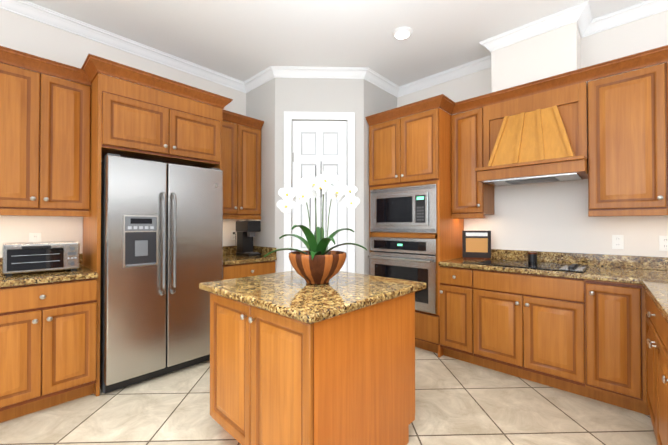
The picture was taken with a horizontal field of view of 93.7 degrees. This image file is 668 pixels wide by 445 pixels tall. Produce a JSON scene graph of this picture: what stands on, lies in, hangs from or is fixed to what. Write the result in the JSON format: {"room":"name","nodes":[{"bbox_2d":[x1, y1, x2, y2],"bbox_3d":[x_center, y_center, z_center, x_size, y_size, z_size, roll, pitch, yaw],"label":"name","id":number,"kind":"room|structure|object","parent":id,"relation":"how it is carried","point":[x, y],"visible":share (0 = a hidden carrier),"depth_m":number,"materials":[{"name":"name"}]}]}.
{"room":"kitchen","nodes":[
{"label":"kitchen","id":0,"kind":"room"},
{"bbox_2d":[0,8,245,257],"bbox_3d":[-2.568,-0.216,2.387,0.100,2.990,7.000,-1,-1,43],"label":"wall","id":1,"kind":"structure","parent":0,"point":[29,36],"depth_m":2.63,"materials":[{"name":"beige paint"}]},
{"bbox_2d":[29,233,40,241],"bbox_3d":[-2.384,0.140,2.499,0.007,0.116,0.070,-1,-1,43],"label":"electrical outlet plate","id":2,"kind":"object","parent":1,"relation":"attached to","point":[34,237],"visible":0.71,"depth_m":2.50,"materials":[{"name":"white plastic"}]},
{"bbox_2d":[0,46,91,213],"bbox_3d":[-2.258,-0.645,2.390,0.348,1.108,0.592,-1,-1,43],"label":"upper cabinet","id":3,"kind":"object","parent":1,"relation":"attached to","point":[60,138],"depth_m":2.29,"materials":[{"name":"brown wood"}]},
{"bbox_2d":[0,246,237,269],"bbox_3d":[-2.041,0.319,2.851,0.020,0.099,2.785,-1,-1,43],"label":"backsplash","id":4,"kind":"structure","parent":1,"relation":"attached to","point":[226,249],"depth_m":3.65,"materials":[{"name":"brown stone"}]},
{"bbox_2d":[92,58,223,168],"bbox_3d":[-1.623,-0.875,2.871,0.618,0.638,0.930,-1,-1,43],"label":"upper cabinet","id":5,"kind":"object","parent":1,"relation":"attached to","point":[131,119],"depth_m":2.58,"materials":[{"name":"brown wood"}]},
{"bbox_2d":[231,230,235,239],"bbox_3d":[-1.206,0.152,3.752,0.007,0.116,0.070,-1,-1,43],"label":"electrical outlet plate","id":6,"kind":"object","parent":1,"relation":"attached to","point":[232,236],"visible":0.88,"depth_m":3.75,"materials":[{"name":"white plastic"}]},
{"bbox_2d":[216,110,263,217],"bbox_3d":[-1.177,-0.634,3.540,0.348,1.108,0.612,-1,-1,43],"label":"upper cabinet","id":7,"kind":"object","parent":1,"relation":"attached to","point":[241,169],"depth_m":3.46,"materials":[{"name":"brown wood"}]},
{"bbox_2d":[246,78,396,274],"bbox_3d":[-0.140,-0.201,3.947,1.300,2.990,1.400,-1,-1,43],"label":"wall","id":8,"kind":"structure","parent":0,"point":[269,103],"depth_m":3.51,"materials":[{"name":"grey paint"}]},
{"bbox_2d":[253,246,275,257],"bbox_3d":[-0.861,0.327,3.639,0.616,0.099,0.020,-1,-1,43],"label":"backsplash","id":9,"kind":"structure","parent":8,"relation":"attached to","point":[263,250],"depth_m":3.54,"materials":[{"name":"brown stone"}]},
{"bbox_2d":[292,121,346,271],"bbox_3d":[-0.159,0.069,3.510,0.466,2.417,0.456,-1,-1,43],"label":"pantry door","id":10,"kind":"structure","parent":8,"relation":"in","point":[321,146],"depth_m":3.50,"materials":[{"name":"white paint"}]},
{"bbox_2d":[284,111,354,272],"bbox_3d":[-0.161,0.029,3.475,0.790,2.520,0.016,0,-1,-2],"label":"door frame","id":11,"kind":"structure","parent":8,"relation":"attached to","point":[349,117],"depth_m":3.48,"materials":[{"name":"white paint"}]},
{"bbox_2d":[0,0,667,97],"bbox_3d":[-0.951,-1.681,0.895,4.320,0.088,6.980,-1,-1,43],"label":"crown molding","id":12,"kind":"structure","parent":8,"relation":"attached to","point":[580,15],"depth_m":2.90,"materials":[{"name":"white paint"}]},
{"bbox_2d":[0,347,656,444],"bbox_3d":[-0.994,1.294,0.893,4.420,0.060,7.200,-1,-1,43],"label":"floor","id":13,"kind":"structure","parent":0,"point":[458,402],"depth_m":2.06,"materials":[{"name":"tile"}]},
{"bbox_2d":[0,278,99,422],"bbox_3d":[-2.155,0.841,2.281,0.628,0.874,0.595,-1,-1,43],"label":"base cabinet","id":14,"kind":"object","parent":13,"relation":"on","point":[50,332],"depth_m":2.09,"materials":[{"name":"brown wood"}]},
{"bbox_2d":[0,266,99,289],"bbox_3d":[-2.356,0.381,2.057,0.648,0.039,1.198,-1,-1,43],"label":"countertop","id":15,"kind":"structure","parent":14,"relation":"on","point":[32,278],"depth_m":2.14,"materials":[{"name":"brown stone"}]},
{"bbox_2d":[2,241,79,275],"bbox_3d":[-2.150,0.255,2.305,0.356,0.215,0.400,-1,-1,43],"label":"toaster oven","id":16,"kind":"object","parent":15,"relation":"on","point":[23,257],"visible":1,"depth_m":2.19,"materials":[{"name":"silver metal"}]},
{"bbox_2d":[100,153,222,392],"bbox_3d":[-1.561,0.382,2.800,0.734,1.778,0.894,-1,-1,43],"label":"refrigerator","id":17,"kind":"object","parent":13,"relation":"on","point":[161,241],"visible":0.98,"depth_m":2.50,"materials":[{"name":"grey metal"}]},
{"bbox_2d":[222,258,276,279],"bbox_3d":[-1.076,0.852,3.428,0.628,0.874,0.615,-1,-1,43],"label":"base cabinet","id":18,"kind":"object","parent":13,"relation":"on","point":[249,268],"depth_m":3.19,"materials":[{"name":"brown wood"}]},
{"bbox_2d":[223,254,275,265],"bbox_3d":[-1.068,0.395,3.427,0.648,0.039,0.613,-1,-1,43],"label":"countertop","id":19,"kind":"structure","parent":18,"relation":"on","point":[228,259],"depth_m":3.25,"materials":[{"name":"brown stone"}]},
{"bbox_2d":[233,221,260,256],"bbox_3d":[-1.032,0.178,3.616,0.430,0.395,0.168,-1,-1,43],"label":"coffee maker","id":20,"kind":"object","parent":19,"relation":"on","point":[246,231],"visible":0.98,"depth_m":3.52,"materials":[{"name":"black plastic"}]},
{"bbox_2d":[199,270,425,444],"bbox_3d":[-0.124,0.817,1.871,0.985,0.914,0.950,-1,-1,43],"label":"kitchen island","id":21,"kind":"object","parent":13,"relation":"on","point":[296,358],"visible":0.96,"depth_m":1.53,"materials":[{"name":"brown wood"}]},
{"bbox_2d":[289,250,345,284],"bbox_3d":[-0.097,0.268,1.871,0.344,0.180,0.344,-1,-1,43],"label":"bowl","id":22,"kind":"object","parent":21,"relation":"on","point":[321,269],"visible":0.94,"depth_m":1.75,"materials":[{"name":"brown wood"}]},
{"bbox_2d":[264,165,366,259],"bbox_3d":[-0.099,-0.045,1.868,0.502,0.643,0.498,-1,-1,43],"label":"orchid","id":23,"kind":"object","parent":22,"relation":"in","point":[317,243],"visible":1,"depth_m":1.83,"materials":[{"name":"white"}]},
{"bbox_2d":[365,45,667,444],"bbox_3d":[0.888,0.037,1.915,2.959,2.475,2.945,-1,-1,43],"label":"kitchen cabinets","id":24,"kind":"object","parent":13,"relation":"on","point":[597,329],"visible":0.9,"depth_m":2.41,"materials":[{"name":"brown wood"}]},
{"bbox_2d":[368,237,436,313],"bbox_3d":[0.870,0.520,3.445,0.782,0.714,0.678,-1,-1,43],"label":"wall oven","id":25,"kind":"object","parent":24,"relation":"in","point":[412,259],"visible":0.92,"depth_m":3.15,"materials":[{"name":"grey metal"}]},
{"bbox_2d":[370,184,436,232],"bbox_3d":[0.888,-0.130,3.471,0.782,0.471,0.625,-1,-1,43],"label":"built-in microwave","id":26,"kind":"object","parent":24,"relation":"in","point":[411,209],"visible":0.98,"depth_m":3.21,"materials":[{"name":"grey metal"}]},
{"bbox_2d":[462,231,490,259],"bbox_3d":[1.434,0.226,3.171,0.260,0.290,0.135,0,-1,15],"label":"cookbook stand","id":27,"kind":"object","parent":24,"relation":"on","point":[476,245],"visible":1,"depth_m":3.11,"materials":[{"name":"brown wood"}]},
{"bbox_2d":[476,259,588,272],"bbox_3d":[1.687,0.349,2.684,0.745,0.034,0.470,-1,-1,43],"label":"cooktop","id":28,"kind":"object","parent":24,"relation":"in","point":[549,266],"visible":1,"depth_m":2.60,"materials":[{"name":"black glass"}]},
{"bbox_2d":[528,252,536,261],"bbox_3d":[1.855,0.324,2.925,0.076,0.090,0.076,-1,-1,43],"label":"candle jar","id":29,"kind":"object","parent":28,"relation":"on","point":[532,256],"visible":0.85,"depth_m":2.90,"materials":[{"name":"black glass"}]},
{"bbox_2d":[26,0,646,86],"bbox_3d":[-0.104,-1.746,1.870,4.420,0.060,4.600,-1,-1,43],"label":"ceiling","id":30,"kind":"structure","parent":0,"point":[243,40],"depth_m":2.74,"materials":[{"name":"white paint"}]},
{"bbox_2d":[392,27,412,39],"bbox_3d":[0.617,-1.698,2.825,0.188,0.016,0.188,-1,-1,43],"label":"recessed light","id":31,"kind":"object","parent":30,"relation":"in","point":[401,33],"visible":1,"depth_m":2.81,"materials":[{"name":"white paint"}]},
{"bbox_2d":[397,10,667,256],"bbox_3d":[1.437,-0.205,3.494,4.420,2.990,0.100,-1,-1,43],"label":"wall","id":32,"kind":"structure","parent":0,"point":[551,217],"depth_m":2.80,"materials":[{"name":"beige paint"}]},
{"bbox_2d":[475,82,587,186],"bbox_3d":[1.742,-0.731,2.769,0.780,0.740,0.543,-1,-1,43],"label":"wood range hood","id":33,"kind":"object","parent":32,"relation":"attached to","point":[542,137],"visible":0.96,"depth_m":2.61,"materials":[{"name":"brown wood"}]},
{"bbox_2d":[612,235,623,248],"bbox_3d":[2.332,0.161,2.573,0.070,0.116,0.007,-1,-1,43],"label":"electrical outlet plate","id":34,"kind":"object","parent":32,"relation":"attached to","point":[617,241],"visible":1,"depth_m":2.57,"materials":[{"name":"white plastic"}]},
{"bbox_2d":[659,236,667,250],"bbox_3d":[2.529,0.159,2.388,0.070,0.116,0.007,-1,-1,43],"label":"electrical outlet plate","id":35,"kind":"object","parent":32,"relation":"attached to","point":[663,243],"visible":1,"depth_m":2.39,"materials":[{"name":"white plastic"}]},
{"bbox_2d":[491,22,580,91],"bbox_3d":[1.829,-1.447,2.857,0.640,0.520,0.310,-1,-1,43],"label":"wall","id":36,"kind":"structure","parent":0,"point":[557,51],"depth_m":2.71,"materials":[{"name":"beige paint"}]}
]}

